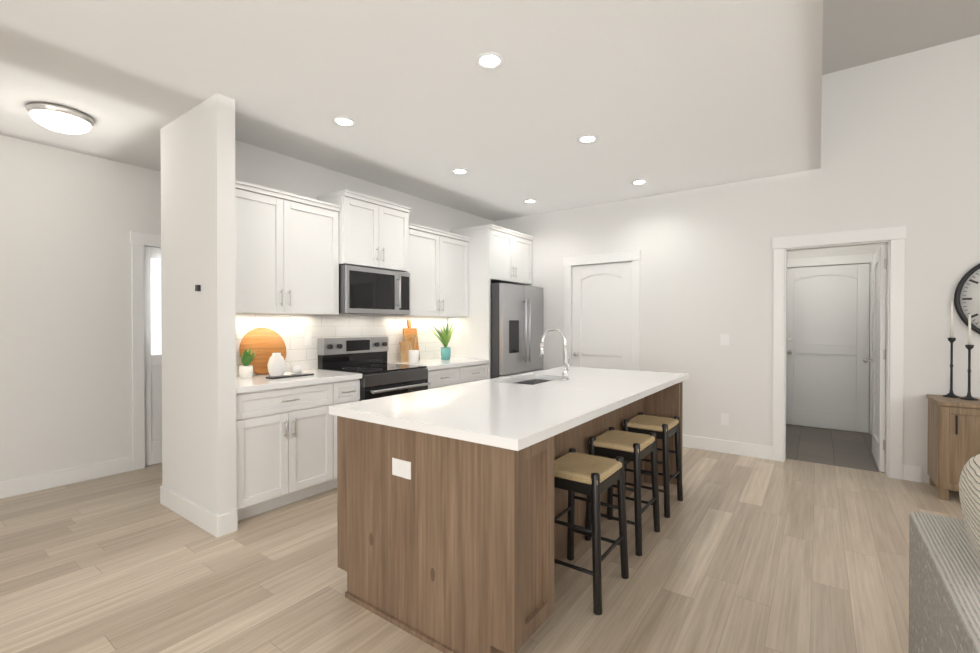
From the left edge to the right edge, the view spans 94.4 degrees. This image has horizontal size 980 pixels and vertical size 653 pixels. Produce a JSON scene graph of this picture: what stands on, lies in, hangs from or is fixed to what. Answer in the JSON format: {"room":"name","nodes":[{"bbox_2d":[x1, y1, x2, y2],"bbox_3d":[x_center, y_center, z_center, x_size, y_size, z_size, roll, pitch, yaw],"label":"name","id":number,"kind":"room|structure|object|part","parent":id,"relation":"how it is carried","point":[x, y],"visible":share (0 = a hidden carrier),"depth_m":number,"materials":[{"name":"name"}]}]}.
{"room":"kitchen","nodes":[
{"label":"kitchen","id":0,"kind":"room"},
{"bbox_2d":[0,135,160,480],"bbox_3d":[-3.523,-0.076,3.776,0.120,2.750,8.590,0,1,36],"label":"wall","id":1,"kind":"structure","parent":0,"point":[70,221],"depth_m":3.73,"materials":[{"name":"white paint"}]},
{"bbox_2d":[0,456,132,498],"bbox_3d":[-4.602,1.246,2.178,0.015,0.130,4.720,0,1,36],"label":"baseboard","id":2,"kind":"structure","parent":1,"relation":"attached to","point":[28,484],"depth_m":3.71,"materials":[{"name":"white wood"}]},
{"bbox_2d":[130,231,160,469],"bbox_3d":[-2.913,0.219,4.503,0.022,2.150,1.060,0,1,36],"label":"door frame","id":3,"kind":"structure","parent":1,"relation":"attached to","point":[138,240],"depth_m":4.11,"materials":[{"name":"white wood"}]},
{"bbox_2d":[144,246,161,465],"bbox_3d":[-2.947,0.273,4.528,0.035,2.026,0.848,0,1,36],"label":"exterior door","id":4,"kind":"structure","parent":1,"relation":"in","point":[153,353],"depth_m":4.24,"materials":[{"name":"white wood"}]},
{"bbox_2d":[172,93,239,515],"bbox_3d":[-1.913,-0.071,3.043,0.630,2.750,0.110,0,1,36],"label":"wall","id":5,"kind":"structure","parent":0,"point":[207,159],"depth_m":2.92,"materials":[{"name":"white paint"}]},
{"bbox_2d":[160,486,223,537],"bbox_3d":[-2.059,1.239,3.081,0.930,0.130,0.015,0,1,36],"label":"baseboard","id":6,"kind":"structure","parent":5,"relation":"attached to","point":[215,525],"depth_m":3.00,"materials":[{"name":"white wood"}]},
{"bbox_2d":[195,285,200,290],"bbox_3d":[-1.900,-0.250,2.952,0.035,0.040,0.020,0,1,36],"label":"thermostat","id":7,"kind":"object","parent":5,"relation":"attached to","point":[197,287],"visible":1,"depth_m":2.94,"materials":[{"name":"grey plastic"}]},
{"bbox_2d":[240,141,493,374],"bbox_3d":[-1.108,-0.083,4.855,0.150,2.750,3.770,0,1,36],"label":"wall","id":8,"kind":"structure","parent":0,"point":[259,166],"depth_m":4.14,"materials":[{"name":"white paint"}]},
{"bbox_2d":[235,180,340,314],"bbox_3d":[-1.706,-0.564,3.575,0.372,0.930,0.994,0,1,36],"label":"upper cabinet","id":9,"kind":"object","parent":8,"relation":"attached to","point":[287,253],"visible":0.75,"depth_m":3.49,"materials":[{"name":"white wood"}]},
{"bbox_2d":[236,314,446,375],"bbox_3d":[-1.336,0.127,4.411,0.002,0.504,2.770,0,1,36],"label":"backsplash","id":10,"kind":"structure","parent":8,"relation":"attached to","point":[290,330],"depth_m":4.21,"materials":[{"name":"tile"}]},
{"bbox_2d":[304,332,311,345],"bbox_3d":[-1.614,0.110,4.020,0.006,0.115,0.070,0,1,36],"label":"outlet","id":11,"kind":"object","parent":10,"relation":"attached to","point":[307,338],"visible":1,"depth_m":4.01,"materials":[{"name":"white plastic"}]},
{"bbox_2d":[317,189,410,271],"bbox_3d":[-1.166,-0.852,4.269,0.432,0.625,0.754,0,1,36],"label":"upper cabinet","id":12,"kind":"object","parent":8,"relation":"attached to","point":[373,232],"visible":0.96,"depth_m":4.10,"materials":[{"name":"white wood"}]},
{"bbox_2d":[339,265,409,314],"bbox_3d":[-1.149,-0.322,4.261,0.474,0.415,0.754,0,1,36],"label":"microwave","id":13,"kind":"object","parent":12,"relation":"attached to","point":[367,291],"visible":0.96,"depth_m":4.08,"materials":[{"name":"silver metal"}]},
{"bbox_2d":[382,223,469,316],"bbox_3d":[-0.670,-0.575,5.009,0.372,0.930,1.012,0,1,36],"label":"upper cabinet","id":14,"kind":"object","parent":8,"relation":"attached to","point":[438,266],"visible":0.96,"depth_m":4.89,"materials":[{"name":"white wood"}]},
{"bbox_2d":[449,224,533,284],"bbox_3d":[0.041,-0.862,5.751,0.652,0.625,0.947,0,1,36],"label":"upper cabinet","id":15,"kind":"object","parent":8,"relation":"attached to","point":[510,256],"visible":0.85,"depth_m":5.53,"materials":[{"name":"white wood"}]},
{"bbox_2d":[0,0,822,220],"bbox_3d":[-0.939,-1.971,3.122,5.220,1.050,10.820,0,1,36],"label":"ceiling","id":16,"kind":"structure","parent":0,"point":[664,96],"depth_m":2.73,"materials":[{"name":"white paint"}]},
{"bbox_2d":[26,102,94,133],"bbox_3d":[-2.909,-1.386,3.082,0.340,0.120,0.340,0,1,36],"label":"ceiling lamp","id":17,"kind":"object","parent":16,"relation":"attached to","point":[59,118],"visible":1,"depth_m":3.00,"materials":[{"name":"silver metal"}]},
{"bbox_2d":[332,117,355,126],"bbox_3d":[-1.030,-1.444,3.204,0.160,0.006,0.160,0,1,36],"label":"recessed light","id":18,"kind":"object","parent":16,"relation":"in","point":[343,121],"visible":1,"depth_m":3.20,"materials":[{"name":"white plastic"}]},
{"bbox_2d":[451,169,467,174],"bbox_3d":[-0.282,-1.451,4.255,0.160,0.006,0.160,0,1,36],"label":"recessed light","id":19,"kind":"object","parent":16,"relation":"in","point":[459,171],"visible":1,"depth_m":4.25,"materials":[{"name":"white plastic"}]},
{"bbox_2d":[475,52,503,69],"bbox_3d":[-0.001,-1.438,2.459,0.160,0.006,0.160,0,1,36],"label":"recessed light","id":20,"kind":"object","parent":16,"relation":"in","point":[489,60],"visible":1,"depth_m":2.46,"materials":[{"name":"white plastic"}]},
{"bbox_2d":[523,199,536,202],"bbox_3d":[0.468,-1.458,5.292,0.160,0.006,0.160,0,1,36],"label":"recessed light","id":21,"kind":"object","parent":16,"relation":"in","point":[530,201],"visible":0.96,"depth_m":5.29,"materials":[{"name":"white plastic"}]},
{"bbox_2d":[577,135,597,143],"bbox_3d":[0.755,-1.446,3.505,0.160,0.006,0.160,0,1,36],"label":"recessed light","id":22,"kind":"object","parent":16,"relation":"in","point":[586,139],"visible":1,"depth_m":3.51,"materials":[{"name":"white plastic"}]},
{"bbox_2d":[631,180,647,184],"bbox_3d":[1.506,-1.453,4.578,0.160,0.006,0.160,0,1,36],"label":"recessed light","id":23,"kind":"object","parent":16,"relation":"in","point":[638,182],"visible":1,"depth_m":4.58,"materials":[{"name":"white plastic"}]},
{"bbox_2d":[0,424,963,652],"bbox_3d":[1.182,1.364,1.624,10.240,0.102,10.600,0,1,36],"label":"floor","id":24,"kind":"structure","parent":0,"point":[743,554],"depth_m":2.42,"materials":[{"name":"brown wood"}]},
{"bbox_2d":[236,381,343,520],"bbox_3d":[-1.667,0.865,3.431,0.617,0.874,0.791,0,1,36],"label":"base cabinet","id":25,"kind":"object","parent":24,"relation":"on","point":[286,441],"depth_m":3.21,"materials":[{"name":"white wood"}]},
{"bbox_2d":[236,369,361,392],"bbox_3d":[-1.597,0.407,3.503,0.643,0.040,0.994,0,1,36],"label":"countertop","id":26,"kind":"structure","parent":25,"relation":"on","point":[258,382],"depth_m":3.33,"materials":[{"name":"white stone"}]},
{"bbox_2d":[239,348,255,377],"bbox_3d":[-1.832,0.275,3.448,0.159,0.225,0.136,0,1,36],"label":"plant","id":27,"kind":"object","parent":26,"relation":"on","point":[246,369],"visible":1,"depth_m":3.41,"materials":[{"name":"green plant"}]},
{"bbox_2d":[239,328,285,374],"bbox_3d":[-1.818,0.197,3.650,0.082,0.374,0.380,0,1,36],"label":"round cutting board","id":28,"kind":"object","parent":26,"relation":"on","point":[264,343],"visible":0.79,"depth_m":3.63,"materials":[{"name":"brown wood"}]},
{"bbox_2d":[267,353,285,375],"bbox_3d":[-1.672,0.296,3.557,0.130,0.180,0.130,0,1,36],"label":"vase","id":29,"kind":"object","parent":26,"relation":"on","point":[276,364],"visible":0.98,"depth_m":3.51,"materials":[{"name":"white ceramic"}]},
{"bbox_2d":[266,373,313,378],"bbox_3d":[-1.537,0.381,3.497,0.090,0.012,0.340,0,1,36],"label":"tray","id":30,"kind":"object","parent":26,"relation":"on","point":[288,376],"visible":1,"depth_m":3.47,"materials":[{"name":"grey plastic"}]},
{"bbox_2d":[291,365,301,373],"bbox_3d":[-1.550,0.348,3.642,0.084,0.075,0.084,0,1,36],"label":"jar","id":31,"kind":"object","parent":26,"relation":"on","point":[296,369],"visible":0.81,"depth_m":3.61,"materials":[{"name":"white ceramic"}]},
{"bbox_2d":[344,377,361,403],"bbox_3d":[-1.409,0.862,3.788,0.617,0.874,0.317,0,1,36],"label":"base cabinet","id":32,"kind":"object","parent":24,"relation":"on","point":[351,388],"depth_m":3.67,"materials":[{"name":"white wood"}]},
{"bbox_2d":[318,336,430,400],"bbox_3d":[-1.043,0.701,4.191,0.716,1.190,0.754,0,1,36],"label":"range","id":33,"kind":"object","parent":24,"relation":"on","point":[366,357],"visible":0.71,"depth_m":4.14,"materials":[{"name":"silver metal"}]},
{"bbox_2d":[428,365,463,388],"bbox_3d":[-0.703,0.855,4.764,0.617,0.874,0.560,0,1,36],"label":"base cabinet","id":34,"kind":"object","parent":24,"relation":"on","point":[438,378],"depth_m":4.59,"materials":[{"name":"white wood"}]},
{"bbox_2d":[388,357,489,368],"bbox_3d":[-0.560,0.397,4.936,0.643,0.040,1.013,0,1,36],"label":"countertop","id":35,"kind":"structure","parent":34,"relation":"on","point":[454,362],"depth_m":4.82,"materials":[{"name":"white stone"}]},
{"bbox_2d":[399,335,411,361],"bbox_3d":[-0.889,0.233,4.841,0.060,0.288,0.180,0,1,36],"label":"cutting board","id":36,"kind":"object","parent":35,"relation":"on","point":[405,346],"visible":0.79,"depth_m":4.81,"materials":[{"name":"brown wood"}]},
{"bbox_2d":[403,320,419,359],"bbox_3d":[-0.865,0.153,4.971,0.087,0.446,0.200,0,1,36],"label":"cutting board","id":37,"kind":"object","parent":35,"relation":"on","point":[409,331],"visible":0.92,"depth_m":4.98,"materials":[{"name":"brown wood"}]},
{"bbox_2d":[408,333,418,363],"bbox_3d":[-0.783,0.223,4.666,0.110,0.310,0.110,0,1,36],"label":"utensil crock","id":38,"kind":"object","parent":35,"relation":"on","point":[413,356],"visible":1,"depth_m":4.63,"materials":[{"name":"white ceramic"}]},
{"bbox_2d":[428,322,454,359],"bbox_3d":[-0.560,0.157,5.216,0.308,0.436,0.419,0,1,36],"label":"plant","id":39,"kind":"object","parent":35,"relation":"on","point":[444,339],"visible":1,"depth_m":5.11,"materials":[{"name":"green plant"}]},
{"bbox_2d":[464,365,487,382],"bbox_3d":[-0.437,0.853,5.131,0.617,0.874,0.559,0,1,36],"label":"base cabinet","id":40,"kind":"object","parent":24,"relation":"on","point":[472,373],"depth_m":4.99,"materials":[{"name":"white wood"}]},
{"bbox_2d":[329,378,682,652],"bbox_3d":[0.407,0.868,2.980,1.049,0.874,2.572,0,1,36],"label":"kitchen island","id":41,"kind":"object","parent":24,"relation":"on","point":[452,501],"depth_m":1.88,"materials":[{"name":"brown wood"}]},
{"bbox_2d":[329,366,687,449],"bbox_3d":[0.411,0.411,2.983,1.110,0.040,2.600,0,1,36],"label":"island countertop","id":42,"kind":"structure","parent":41,"relation":"on","point":[509,411],"depth_m":2.33,"materials":[{"name":"white stone"}]},
{"bbox_2d":[539,328,569,380],"bbox_3d":[0.482,0.199,3.357,0.241,0.376,0.098,0,1,36],"label":"faucet","id":43,"kind":"object","parent":42,"relation":"on","point":[565,369],"visible":1,"depth_m":3.29,"materials":[{"name":"silver metal"}]},
{"bbox_2d":[490,283,542,378],"bbox_3d":[0.127,0.393,5.694,0.842,1.785,0.920,0,1,36],"label":"fridge","id":44,"kind":"object","parent":24,"relation":"on","point":[516,322],"visible":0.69,"depth_m":5.31,"materials":[{"name":"grey metal"}]},
{"bbox_2d":[554,448,628,614],"bbox_3d":[0.473,0.994,2.313,0.352,0.633,0.402,0,1,36],"label":"stool","id":45,"kind":"object","parent":24,"relation":"on","point":[593,477],"visible":0.77,"depth_m":2.22,"materials":[{"name":"black wood"}]},
{"bbox_3d":[0.473,0.715,2.311,0.302,0.038,0.352,0,1,36],"label":"seat","id":46,"kind":"part","parent":45,"relation":"part of","materials":[{"name":"beige wicker"}]},
{"bbox_2d":[585,427,659,555],"bbox_3d":[0.833,0.990,2.836,0.352,0.633,0.402,0,1,36],"label":"stool","id":47,"kind":"object","parent":24,"relation":"on","point":[613,443],"visible":0.85,"depth_m":2.76,"materials":[{"name":"black wood"}]},
{"bbox_3d":[0.833,0.711,2.834,0.302,0.038,0.352,0,1,36],"label":"seat","id":48,"kind":"part","parent":47,"relation":"part of","materials":[{"name":"beige wicker"}]},
{"bbox_2d":[623,412,682,517],"bbox_3d":[1.192,0.987,3.342,0.352,0.633,0.402,0,1,36],"label":"stool","id":49,"kind":"object","parent":24,"relation":"on","point":[664,429],"visible":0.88,"depth_m":3.25,"materials":[{"name":"black wood"}]},
{"bbox_3d":[1.192,0.707,3.340,0.302,0.038,0.352,0,1,36],"label":"seat","id":50,"kind":"part","parent":49,"relation":"part of","materials":[{"name":"beige wicker"}]},
{"bbox_2d":[909,454,979,652],"bbox_3d":[2.001,0.862,0.287,2.350,0.925,1.900,0,1,36],"label":"sofa","id":51,"kind":"object","parent":24,"relation":"on","point":[944,584],"visible":1,"depth_m":1.37,"materials":[{"name":"fabric"}]},
{"bbox_2d":[959,454,979,562],"bbox_3d":[1.592,0.662,1.325,0.298,0.540,0.605,0,1,36],"label":"pillow","id":52,"kind":"object","parent":51,"relation":"on","point":[969,482],"depth_m":1.39,"materials":[{"name":"fabric"}]},
{"bbox_2d":[926,394,979,499],"bbox_3d":[4.064,0.934,3.145,1.455,0.740,0.467,0,1,36],"label":"sideboard","id":53,"kind":"object","parent":24,"relation":"on","point":[953,436],"visible":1,"depth_m":3.37,"materials":[{"name":"brown wood"}]},
{"bbox_2d":[943,301,959,397],"bbox_3d":[3.675,0.179,3.613,0.098,0.760,0.100,0,1,36],"label":"candlestick","id":54,"kind":"object","parent":53,"relation":"on","point":[951,339],"visible":1,"depth_m":3.61,"materials":[{"name":"black metal"}]},
{"bbox_2d":[960,315,978,399],"bbox_3d":[3.682,0.235,3.486,0.098,0.650,0.100,0,1,36],"label":"candlestick","id":55,"kind":"object","parent":53,"relation":"on","point":[969,346],"visible":1,"depth_m":3.48,"materials":[{"name":"black metal"}]},
{"bbox_2d":[494,35,979,482],"bbox_3d":[3.075,-0.554,4.228,10.240,3.700,0.120,0,1,36],"label":"wall","id":56,"kind":"structure","parent":0,"point":[900,140],"depth_m":4.23,"materials":[{"name":"white paint"}]},
{"bbox_2d":[572,262,631,369],"bbox_3d":[1.316,0.267,5.419,0.748,2.026,0.110,0,1,36],"label":"pantry door","id":57,"kind":"structure","parent":56,"relation":"in","point":[601,315],"depth_m":5.43,"materials":[{"name":"white wood"}]},
{"bbox_2d":[564,250,640,370],"bbox_3d":[1.316,0.213,5.418,0.960,2.150,0.022,0,1,36],"label":"door frame","id":58,"kind":"structure","parent":56,"relation":"attached to","point":[634,256],"depth_m":5.27,"materials":[{"name":"white wood"}]},
{"bbox_2d":[720,334,728,344],"bbox_3d":[2.400,0.136,4.640,0.080,0.115,0.010,0,1,36],"label":"light switch","id":59,"kind":"object","parent":56,"relation":"attached to","point":[724,339],"depth_m":4.64,"materials":[{"name":"white plastic"}]},
{"bbox_2d":[721,413,727,424],"bbox_3d":[2.401,0.950,4.647,0.070,0.115,0.006,0,1,36],"label":"outlet","id":60,"kind":"object","parent":56,"relation":"attached to","point":[724,417],"depth_m":4.64,"materials":[{"name":"white plastic"}]},
{"bbox_2d":[682,434,772,459],"bbox_3d":[2.218,1.227,4.776,1.285,0.130,0.015,0,1,36],"label":"baseboard","id":61,"kind":"structure","parent":56,"relation":"attached to","point":[710,444],"depth_m":4.62,"materials":[{"name":"white wood"}]},
{"bbox_2d":[772,225,905,479],"bbox_3d":[3.153,0.222,4.163,0.960,2.150,0.142,0,1,36],"label":"door frame","id":62,"kind":"structure","parent":56,"relation":"attached to","point":[894,237],"depth_m":4.05,"materials":[{"name":"white wood"}]},
{"bbox_2d":[863,245,885,471],"bbox_3d":[3.666,0.281,4.339,0.112,2.012,0.756,0,1,36],"label":"open door leaf","id":63,"kind":"structure","parent":56,"relation":"in","point":[878,359],"depth_m":4.11,"materials":[{"name":"white wood"}]},
{"bbox_2d":[954,263,979,333],"bbox_3d":[4.018,-0.218,3.453,0.690,0.690,0.030,0,1,36],"label":"wall clock","id":64,"kind":"object","parent":56,"relation":"attached to","point":[967,298],"visible":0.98,"depth_m":3.60,"materials":[{"name":"white"}]},
{"bbox_2d":[787,244,882,417],"bbox_3d":[4.270,-0.015,5.773,1.050,2.600,0.240,0,1,36],"label":"wall","id":65,"kind":"structure","parent":0,"point":[852,250],"depth_m":5.59,"materials":[{"name":"white paint"}]},
{"bbox_2d":[786,263,869,432],"bbox_3d":[4.185,0.259,5.683,0.870,2.037,0.110,0,1,36],"label":"entry door","id":66,"kind":"structure","parent":65,"relation":"in","point":[827,352],"depth_m":5.68,"materials":[{"name":"white wood"}]},
{"bbox_2d":[883,244,886,424],"bbox_3d":[4.250,-0.007,4.696,0.120,2.600,2.010,0,1,36],"label":"wall","id":67,"kind":"structure","parent":0,"point":[883,244],"depth_m":5.23,"materials":[{"name":"white paint"}]},
{"bbox_2d":[822,0,979,74],"bbox_3d":[3.299,-2.374,0.054,5.240,0.200,10.820,0,1,36],"label":"ceiling","id":68,"kind":"structure","parent":0,"point":[858,32],"depth_m":3.49,"materials":[{"name":"grey paint"}]}
]}

